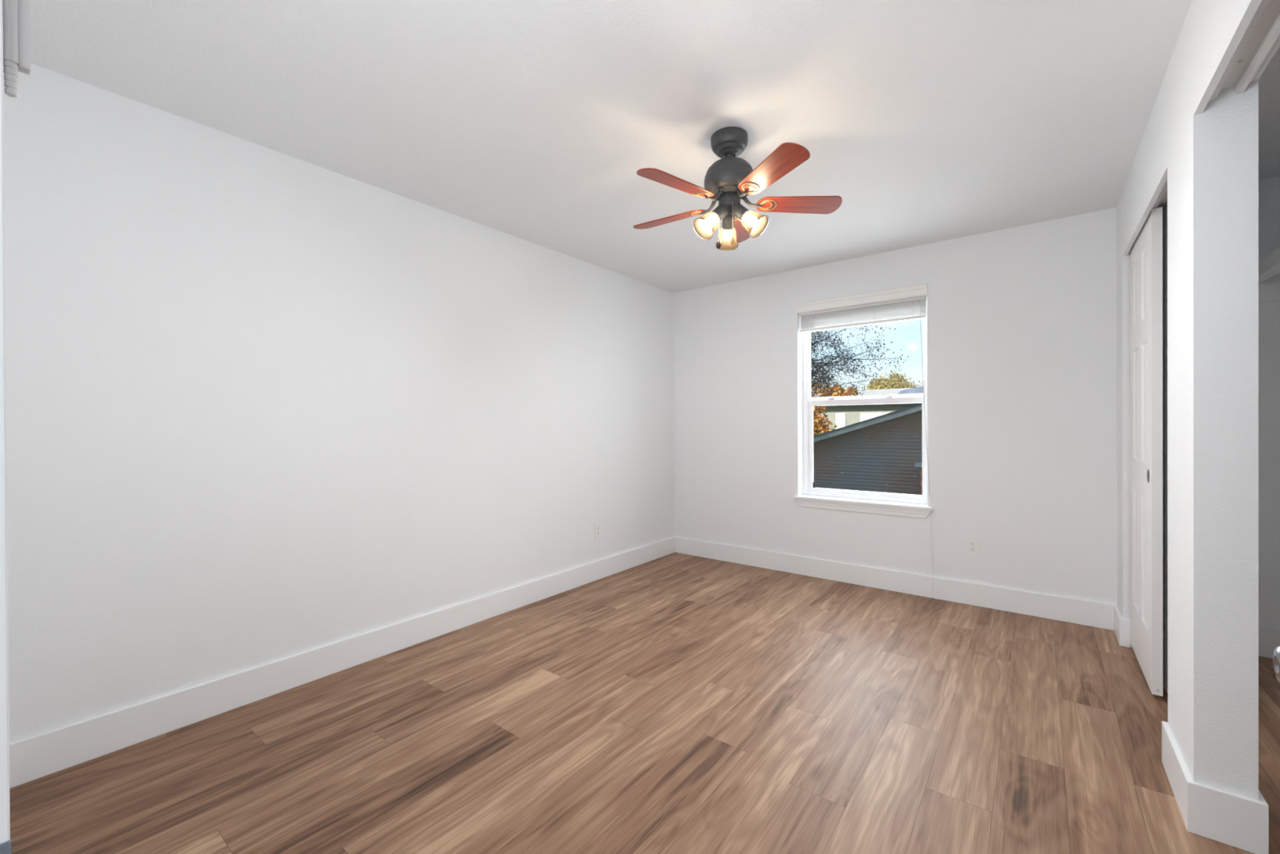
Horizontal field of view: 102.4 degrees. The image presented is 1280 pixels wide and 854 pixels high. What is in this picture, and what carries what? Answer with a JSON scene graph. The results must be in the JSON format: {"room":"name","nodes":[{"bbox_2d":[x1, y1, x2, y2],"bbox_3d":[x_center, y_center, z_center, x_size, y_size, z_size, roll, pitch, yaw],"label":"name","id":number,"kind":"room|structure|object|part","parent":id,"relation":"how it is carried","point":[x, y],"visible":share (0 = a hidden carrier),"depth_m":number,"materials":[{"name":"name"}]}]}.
{"room":"empty bedroom","nodes":[
{"label":"empty bedroom","id":0,"kind":"room"},
{"bbox_2d":[3,63,674,743],"bbox_3d":[-0.939,-0.031,3.321,0.120,2.440,4.323,0,0,38],"label":"wall","id":1,"kind":"structure","parent":0,"point":[264,405],"depth_m":2.28,"materials":[{"name":"white paint"}]},
{"bbox_2d":[8,536,675,788],"bbox_3d":[-0.898,1.117,3.261,0.016,0.145,4.021,0,0,38],"label":"baseboard","id":2,"kind":"structure","parent":1,"relation":"attached to","point":[37,756],"depth_m":2.27,"materials":[{"name":"white paint"}]},
{"bbox_2d":[595,523,600,538],"bbox_3d":[-0.327,0.810,4.006,0.007,0.114,0.070,0,0,38],"label":"wall outlet","id":3,"kind":"object","parent":1,"relation":"attached to","point":[597,526],"visible":1,"depth_m":4.00,"materials":[{"name":"white plastic"}]},
{"bbox_2d":[9,552,1279,853],"bbox_3d":[-0.034,1.218,1.257,4.035,0.050,6.333,0,0,38],"label":"floor","id":4,"kind":"structure","parent":0,"point":[674,703],"depth_m":1.94,"materials":[{"name":"brown wood"}]},
{"bbox_2d":[30,0,1279,293],"bbox_3d":[-0.020,-1.297,1.280,4.075,0.100,6.413,0,0,38],"label":"ceiling","id":5,"kind":"structure","parent":0,"point":[535,122],"depth_m":1.95,"materials":[{"name":"white paint"}]},
{"bbox_2d":[633,126,842,250],"bbox_3d":[0.356,-1.008,2.230,0.910,0.488,0.931,0,0,38],"label":"ceiling fan","id":6,"kind":"object","parent":5,"relation":"hanging from","point":[731,179],"visible":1,"depth_m":2.16,"materials":[{"name":"red wood"}]},
{"bbox_3d":[0.134,-0.962,2.387,0.369,0.006,0.120,0,13,34],"label":"blade","id":7,"kind":"part","parent":6,"relation":"part of","materials":[{"name":"brown wood"}]},
{"bbox_3d":[0.148,-0.961,2.032,0.369,0.006,0.120,0,13,-38],"label":"blade","id":8,"kind":"part","parent":6,"relation":"part of","materials":[{"name":"brown wood"}]},
{"bbox_2d":[693,203,729,239],"bbox_3d":[0.297,-0.876,2.185,0.123,0.164,0.159,0,0,38],"label":"shade","id":9,"kind":"object","parent":6,"relation":"attached to","point":[704,226],"depth_m":2.18,"materials":[{"name":"white glass"}]},
{"bbox_2d":[715,214,738,250],"bbox_3d":[0.389,-0.876,2.315,0.131,0.164,0.156,0,0,38],"label":"shade","id":10,"kind":"object","parent":6,"relation":"attached to","point":[725,234],"depth_m":2.29,"materials":[{"name":"white glass"}]},
{"bbox_3d":[0.385,-1.163,2.218,0.038,0.050,0.038,0,0,38],"label":"down rod","id":11,"kind":"part","parent":6,"relation":"part of","materials":[{"name":"black metal"}]},
{"bbox_3d":[0.391,-0.877,2.170,0.002,0.143,0.003,0,0,38],"label":"pull chain","id":12,"kind":"part","parent":6,"relation":"part of","materials":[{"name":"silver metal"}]},
{"bbox_3d":[0.468,-0.964,2.510,0.120,0.006,0.369,-14,-3,15],"label":"blade","id":13,"kind":"part","parent":6,"relation":"part of","materials":[{"name":"brown wood"}]},
{"bbox_2d":[730,202,768,238],"bbox_3d":[0.461,-0.876,2.170,0.166,0.164,0.104,0,0,38],"label":"shade","id":14,"kind":"object","parent":6,"relation":"attached to","point":[755,223],"depth_m":2.17,"materials":[{"name":"white glass"}]},
{"bbox_3d":[0.491,-0.962,1.935,0.120,0.006,0.369,13,-4,-20],"label":"blade","id":15,"kind":"part","parent":6,"relation":"part of","materials":[{"name":"brown wood"}]},
{"bbox_3d":[0.688,-0.964,2.231,0.369,0.006,0.120,0,-13,-2],"label":"blade","id":16,"kind":"part","parent":6,"relation":"part of","materials":[{"name":"brown wood"}]},
{"bbox_2d":[673,175,1279,630],"bbox_3d":[1.936,-0.045,3.706,3.955,2.440,0.165,0,0,38],"label":"wall","id":17,"kind":"structure","parent":0,"point":[1022,320],"depth_m":3.38,"materials":[{"name":"white paint"}]},
{"bbox_2d":[793,295,933,518],"bbox_3d":[1.677,-0.159,3.898,0.976,1.581,0.217,0,0,38],"label":"window","id":18,"kind":"structure","parent":17,"relation":"in","point":[907,508],"depth_m":3.92,"materials":[{"name":"white plastic"}]},
{"bbox_3d":[1.657,0.562,3.871,0.976,0.019,0.142,0,0,38],"label":"sill","id":19,"kind":"part","parent":18,"relation":"part of","materials":[{"name":"white paint"}]},
{"bbox_3d":[1.726,-0.559,3.967,0.845,0.699,0.022,0,0,38],"label":"sash","id":20,"kind":"part","parent":18,"relation":"part of","materials":[{"name":"glass"}]},
{"bbox_3d":[1.711,0.154,3.948,0.843,0.740,0.022,0,0,38],"label":"sash","id":21,"kind":"part","parent":18,"relation":"part of","materials":[{"name":"glass"}]},
{"bbox_2d":[796,283,938,599],"bbox_3d":[1.666,0.093,3.825,0.988,2.165,0.106,0,0,38],"label":"window blind","id":22,"kind":"object","parent":18,"relation":"attached to","point":[908,303],"visible":1,"depth_m":3.80,"materials":[{"name":"white"}]},
{"bbox_3d":[1.646,-0.916,3.867,0.895,0.055,0.050,0,0,38],"label":"head rail","id":23,"kind":"part","parent":22,"relation":"part of","materials":[{"name":"white plastic"}]},
{"bbox_3d":[1.647,-0.770,3.867,0.891,0.021,0.052,0,0,38],"label":"rail","id":24,"kind":"part","parent":22,"relation":"part of","materials":[{"name":"white plastic"}]},
{"bbox_3d":[1.970,-0.209,3.555,0.012,1.370,0.084,0,0,-15],"label":"lift cord","id":25,"kind":"part","parent":22,"relation":"part of","materials":[{"name":"white plastic"}]},
{"bbox_3d":[2.006,0.841,3.517,0.076,0.667,0.020,0,0,38],"label":"pull cord","id":26,"kind":"part","parent":22,"relation":"part of","materials":[{"name":"white plastic"}]},
{"bbox_2d":[675,536,1116,630],"bbox_3d":[1.544,1.104,3.903,3.059,0.145,0.016,0,0,38],"label":"baseboard","id":27,"kind":"structure","parent":17,"relation":"attached to","point":[1090,613],"depth_m":3.58,"materials":[{"name":"white paint"}]},
{"bbox_2d":[966,537,978,555],"bbox_3d":[2.199,0.790,3.399,0.070,0.114,0.007,0,0,38],"label":"wall outlet","id":28,"kind":"object","parent":17,"relation":"attached to","point":[972,544],"visible":1,"depth_m":3.40,"materials":[{"name":"white plastic"}]},
{"bbox_2d":[969,547,975,551],"bbox_3d":[2.198,0.810,3.398,0.034,0.025,0.003,0,0,38],"label":"receptacle","id":29,"kind":"object","parent":28,"relation":"attached to","point":[971,549],"depth_m":3.40,"materials":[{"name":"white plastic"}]},
{"bbox_2d":[1116,0,1279,799],"bbox_3d":[1.571,-0.035,1.341,0.125,2.440,4.021,0,0,38],"label":"wall","id":30,"kind":"structure","parent":0,"point":[1206,152],"depth_m":1.49,"materials":[{"name":"white paint"}]},
{"bbox_2d":[1151,180,1167,214],"bbox_3d":[2.277,-0.955,2.237,0.088,0.027,1.213,0,0,38],"label":"door track","id":31,"kind":"object","parent":30,"relation":"attached to","point":[1162,200],"visible":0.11,"depth_m":2.17,"materials":[{"name":"silver metal"}]},
{"bbox_2d":[1129,206,1163,696],"bbox_3d":[2.425,0.106,2.472,0.035,2.100,0.653,0,0,38],"label":"door","id":32,"kind":"structure","parent":31,"relation":"hanging from","point":[1146,251],"depth_m":2.31,"materials":[{"name":"white paint"}]},
{"bbox_3d":[2.267,0.219,2.294,0.002,0.062,0.062,0,0,38],"label":"finger pull","id":33,"kind":"part","parent":32,"relation":"part of","materials":[{"name":"brown metal"}]},
{"bbox_3d":[2.278,-0.967,2.236,0.084,0.003,1.213,0,0,38],"label":"plate","id":34,"kind":"part","parent":31,"relation":"part of","materials":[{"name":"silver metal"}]},
{"bbox_3d":[2.289,-0.954,2.228,0.018,0.024,1.213,0,0,38],"label":"rail","id":35,"kind":"part","parent":31,"relation":"part of","materials":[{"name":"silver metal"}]},
{"bbox_2d":[1162,208,1168,694],"bbox_3d":[2.471,0.103,2.445,0.032,2.101,0.640,0,0,38],"label":"door","id":36,"kind":"structure","parent":31,"relation":"hanging from","point":[1165,215],"depth_m":2.26,"materials":[{"name":"white paint"}]},
{"bbox_2d":[1113,605,1279,853],"bbox_3d":[1.822,1.113,1.155,0.776,0.145,4.021,0,0,38],"label":"baseboard","id":37,"kind":"structure","parent":30,"relation":"attached to","point":[1237,820],"depth_m":1.49,"materials":[{"name":"white paint"}]},
{"bbox_2d":[1208,0,1279,101],"bbox_3d":[1.115,-0.945,0.737,0.088,0.027,1.822,0,0,38],"label":"door track","id":38,"kind":"object","parent":30,"relation":"attached to","point":[1261,37],"visible":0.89,"depth_m":1.29,"materials":[{"name":"silver metal"}]},
{"bbox_3d":[1.127,-0.943,0.728,0.018,0.024,1.822,0,0,38],"label":"rail","id":39,"kind":"part","parent":38,"relation":"part of","materials":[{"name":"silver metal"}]},
{"bbox_3d":[2.163,-0.035,0.883,0.100,2.440,4.021,0,0,38],"label":"wall","id":40,"kind":"structure","parent":0,"visible":0},
{"bbox_2d":[1258,246,1279,302],"bbox_3d":[1.886,-0.709,1.123,0.630,0.163,3.973,0,0,38],"label":"closet shelf","id":41,"kind":"object","parent":40,"relation":"attached to","point":[1269,266],"visible":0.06,"depth_m":2.51,"materials":[{"name":"white paint"}]},
{"bbox_3d":[1.951,-0.740,1.073,0.030,0.039,3.973,0,0,38],"label":"shelf rail","id":42,"kind":"part","parent":41,"relation":"part of","materials":[{"name":"white paint"}]},
{"bbox_3d":[-0.613,-0.022,0.413,3.955,2.440,0.122,0,0,38],"label":"wall","id":43,"kind":"structure","parent":0,"visible":0},
{"bbox_2d":[0,0,12,853],"bbox_3d":[-0.128,0.168,0.039,0.850,2.060,0.123,0,0,38],"label":"trim","id":44,"kind":"structure","parent":43,"relation":"attached to","point":[6,844],"depth_m":0.34,"materials":[{"name":"white paint"}]},
{"bbox_3d":[-0.426,0.308,0.327,0.002,0.070,0.033,0,0,38],"label":"strike plate","id":45,"kind":"part","parent":44,"relation":"part of","materials":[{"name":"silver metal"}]},
{"bbox_2d":[2,0,31,97],"bbox_3d":[-0.424,-0.312,0.349,0.012,0.180,0.012,0,0,38],"label":"fitting","id":46,"kind":"object","parent":43,"relation":"attached to","point":[16,13],"visible":1,"depth_m":0.35,"materials":[{"name":"grey plastic"}]},
{"bbox_3d":[-0.423,-0.323,0.352,0.009,0.158,0.006,0,0,38],"label":"flat plate","id":47,"kind":"part","parent":46,"relation":"part of","materials":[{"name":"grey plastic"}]},
{"bbox_2d":[1272,645,1279,683],"bbox_3d":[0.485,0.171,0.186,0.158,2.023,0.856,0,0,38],"label":"door knob","id":48,"kind":"object","parent":43,"relation":"in","point":[1276,657],"depth_m":0.52,"materials":[{"name":"silver metal"}]},
{"label":"outside","id":49,"kind":"structure","parent":0,"visible":0},
{"bbox_3d":[30.249,3.966,55.399,100.000,0.200,115.400,0,0,38],"label":"ground","id":50,"kind":"structure","parent":49,"visible":0},
{"bbox_2d":[811,382,858,435],"bbox_3d":[6.171,1.156,20.046,4.522,5.895,2.412,0,0,33],"label":"maple tree","id":51,"kind":"object","parent":50,"relation":"on","point":[820,426],"visible":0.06,"depth_m":19.25,"materials":[{"name":"orange plant"}]},
{"bbox_2d":[810,324,909,414],"bbox_3d":[2.671,0.232,9.568,4.190,7.868,2.238,0,0,31],"label":"leafy tree","id":52,"kind":"object","parent":50,"relation":"on","point":[822,371],"visible":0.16,"depth_m":8.79,"materials":[{"name":"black plant"}]},
{"bbox_2d":[811,403,922,503],"bbox_3d":[10.928,1.106,9.866,18.100,6.016,5.630,0,0,38],"label":"house","id":53,"kind":"structure","parent":50,"relation":"on","point":[878,454],"depth_m":11.18,"materials":[{"name":"wood"}]},
{"bbox_2d":[812,385,923,429],"bbox_3d":[14.635,1.084,23.393,18.500,5.930,8.300,0,0,38],"label":"house","id":54,"kind":"structure","parent":50,"relation":"on","point":[845,415],"depth_m":22.99,"materials":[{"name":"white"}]},
{"bbox_2d":[866,369,917,389],"bbox_3d":[22.361,-0.617,45.826,4.152,9.120,4.598,0,0,-32],"label":"round tree","id":55,"kind":"object","parent":50,"relation":"on","point":[895,382],"visible":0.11,"depth_m":45.22,"materials":[{"name":"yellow plant"}]},
{"bbox_2d":[914,462,924,504],"bbox_3d":[5.879,2.435,10.275,0.650,3.400,0.260,0,0,38],"label":"wooden post","id":56,"kind":"object","parent":50,"relation":"on","point":[916,464],"visible":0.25,"depth_m":10.33,"materials":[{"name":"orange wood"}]}
]}

